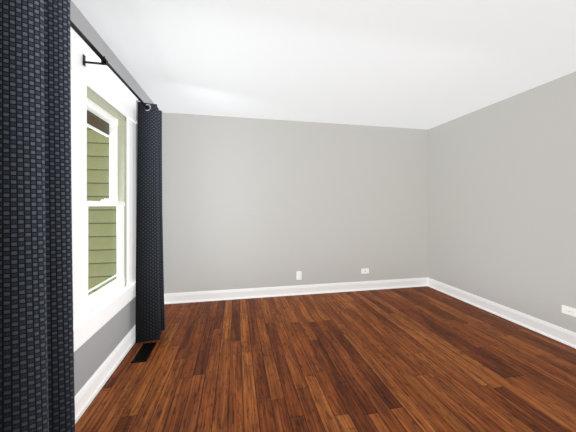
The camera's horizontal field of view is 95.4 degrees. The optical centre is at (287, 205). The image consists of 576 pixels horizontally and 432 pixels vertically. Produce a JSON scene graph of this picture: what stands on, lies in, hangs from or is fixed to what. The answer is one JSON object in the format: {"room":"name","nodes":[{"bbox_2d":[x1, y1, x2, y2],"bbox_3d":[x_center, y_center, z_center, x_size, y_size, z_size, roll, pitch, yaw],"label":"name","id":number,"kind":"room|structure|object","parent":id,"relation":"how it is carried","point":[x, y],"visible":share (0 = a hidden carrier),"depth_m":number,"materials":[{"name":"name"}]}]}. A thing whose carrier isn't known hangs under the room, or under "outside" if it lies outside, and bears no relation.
{"room":"empty living room","nodes":[
{"label":"empty living room","id":0,"kind":"room"},
{"bbox_2d":[87,127,116,295],"bbox_3d":[-3.551,-0.706,2.718,3.945,5.100,0.120,0,0,-11],"label":"siding","id":1,"kind":"object","parent":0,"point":[100,184],"depth_m":2.94,"materials":[{"name":"green wood"}]},
{"bbox_2d":[70,0,153,395],"bbox_3d":[-1.047,0.034,0.384,0.055,2.420,5.962,0,0,-11],"label":"wall","id":2,"kind":"structure","parent":0,"point":[95,350],"depth_m":1.88,"materials":[{"name":"grey paint"}]},
{"bbox_2d":[70,27,137,351],"bbox_3d":[-1.366,-0.084,1.931,0.169,1.845,1.011,0,0,-11],"label":"window","id":3,"kind":"structure","parent":2,"relation":"in","point":[91,109],"depth_m":1.85,"materials":[{"name":"white wood"}]},
{"bbox_2d":[70,20,147,107],"bbox_3d":[-1.202,-0.871,1.777,0.124,0.069,1.155,0,0,-11],"label":"curtain rod","id":4,"kind":"object","parent":3,"relation":"attached to","point":[74,27],"visible":0.96,"depth_m":1.57,"materials":[{"name":"black"}]},
{"bbox_2d":[0,0,74,431],"bbox_3d":[-0.954,0.157,0.732,0.262,2.166,1.012,0,0,-11],"label":"curtain","id":5,"kind":"object","parent":4,"relation":"hanging from","point":[37,392],"visible":1,"depth_m":0.94,"materials":[{"name":"black fabric"}]},
{"bbox_2d":[135,102,164,343],"bbox_3d":[-1.285,0.150,2.474,0.191,2.152,0.277,0,0,-11],"label":"curtain","id":6,"kind":"object","parent":4,"relation":"hanging from","point":[149,317],"visible":1,"depth_m":2.37,"materials":[{"name":"black fabric"}]},
{"bbox_2d":[75,326,134,417],"bbox_3d":[-1.012,1.181,0.391,0.016,0.125,5.962,0,0,-11],"label":"baseboard","id":7,"kind":"structure","parent":2,"relation":"attached to","point":[85,393],"depth_m":1.81,"materials":[{"name":"white wood"}]},
{"bbox_2d":[75,339,134,423],"bbox_3d":[-0.997,1.235,0.394,0.014,0.018,5.962,0,0,-11],"label":"shoe","id":8,"kind":"object","parent":2,"relation":"attached to","point":[87,404],"depth_m":1.79,"materials":[{"name":"white wood"}]},
{"bbox_2d":[162,112,427,293],"bbox_3d":[0.270,0.034,3.762,4.148,2.420,0.150,0,0,-11],"label":"wall","id":9,"kind":"structure","parent":0,"point":[247,203],"depth_m":3.63,"materials":[{"name":"grey paint"}]},
{"bbox_2d":[164,277,427,301],"bbox_3d":[0.286,1.181,3.681,3.848,0.125,0.016,0,0,-11],"label":"baseboard","id":10,"kind":"structure","parent":9,"relation":"attached to","point":[215,294],"depth_m":3.62,"materials":[{"name":"white wood"}]},
{"bbox_2d":[164,285,427,303],"bbox_3d":[0.289,1.235,3.666,3.848,0.018,0.014,0,0,-11],"label":"shoe","id":11,"kind":"object","parent":9,"relation":"attached to","point":[291,294],"visible":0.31,"depth_m":3.61,"materials":[{"name":"white wood"}]},
{"bbox_2d":[297,271,300,279],"bbox_3d":[0.154,0.982,3.658,0.070,0.115,0.008,0,0,-11],"label":"electrical outlet","id":12,"kind":"object","parent":9,"relation":"attached to","point":[298,275],"visible":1,"depth_m":3.66,"materials":[{"name":"white plastic"}]},
{"bbox_2d":[361,268,368,273],"bbox_3d":[1.135,0.967,3.852,0.115,0.070,0.012,0,0,-11],"label":"cable plate","id":13,"kind":"object","parent":9,"relation":"attached to","point":[363,271],"visible":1,"depth_m":3.85,"materials":[{"name":"white plastic"}]},
{"bbox_2d":[72,0,575,128],"bbox_3d":[0.867,-1.236,0.765,4.148,0.120,6.262,0,0,-11],"label":"ceiling","id":14,"kind":"structure","parent":0,"point":[421,64],"depth_m":2.03,"materials":[{"name":"white paint"}]},
{"bbox_2d":[75,286,575,431],"bbox_3d":[0.867,1.304,0.765,4.148,0.120,6.262,0,0,-11],"label":"floor","id":15,"kind":"structure","parent":0,"point":[421,359],"depth_m":1.96,"materials":[{"name":"brown wood"}]},
{"bbox_2d":[131,342,156,362],"bbox_3d":[-1.210,1.240,2.216,0.110,0.007,0.290,0,0,-11],"label":"floor vent","id":16,"kind":"object","parent":15,"relation":"in","point":[144,352],"visible":1,"depth_m":2.20,"materials":[{"name":"black metal"}]},
{"bbox_2d":[428,71,575,332],"bbox_3d":[2.828,0.034,1.156,0.150,2.420,5.962,0,0,-11],"label":"wall","id":17,"kind":"structure","parent":0,"point":[501,202],"depth_m":2.83,"materials":[{"name":"grey paint"}]},
{"bbox_2d":[428,285,575,348],"bbox_3d":[2.732,1.235,1.137,0.014,0.018,5.962,0,0,-11],"label":"shoe","id":18,"kind":"object","parent":17,"relation":"attached to","point":[545,334],"depth_m":2.80,"materials":[{"name":"white wood"}]},
{"bbox_2d":[428,278,575,345],"bbox_3d":[2.746,1.181,1.140,0.016,0.125,5.962,0,0,-11],"label":"baseboard","id":19,"kind":"structure","parent":17,"relation":"attached to","point":[563,334],"depth_m":2.81,"materials":[{"name":"white wood"}]},
{"bbox_2d":[562,305,575,316],"bbox_3d":[2.512,0.944,2.336,0.008,0.070,0.115,0,0,-11],"label":"electrical outlet","id":20,"kind":"object","parent":17,"relation":"attached to","point":[568,310],"visible":1,"depth_m":2.34,"materials":[{"name":"white plastic"}]}
]}

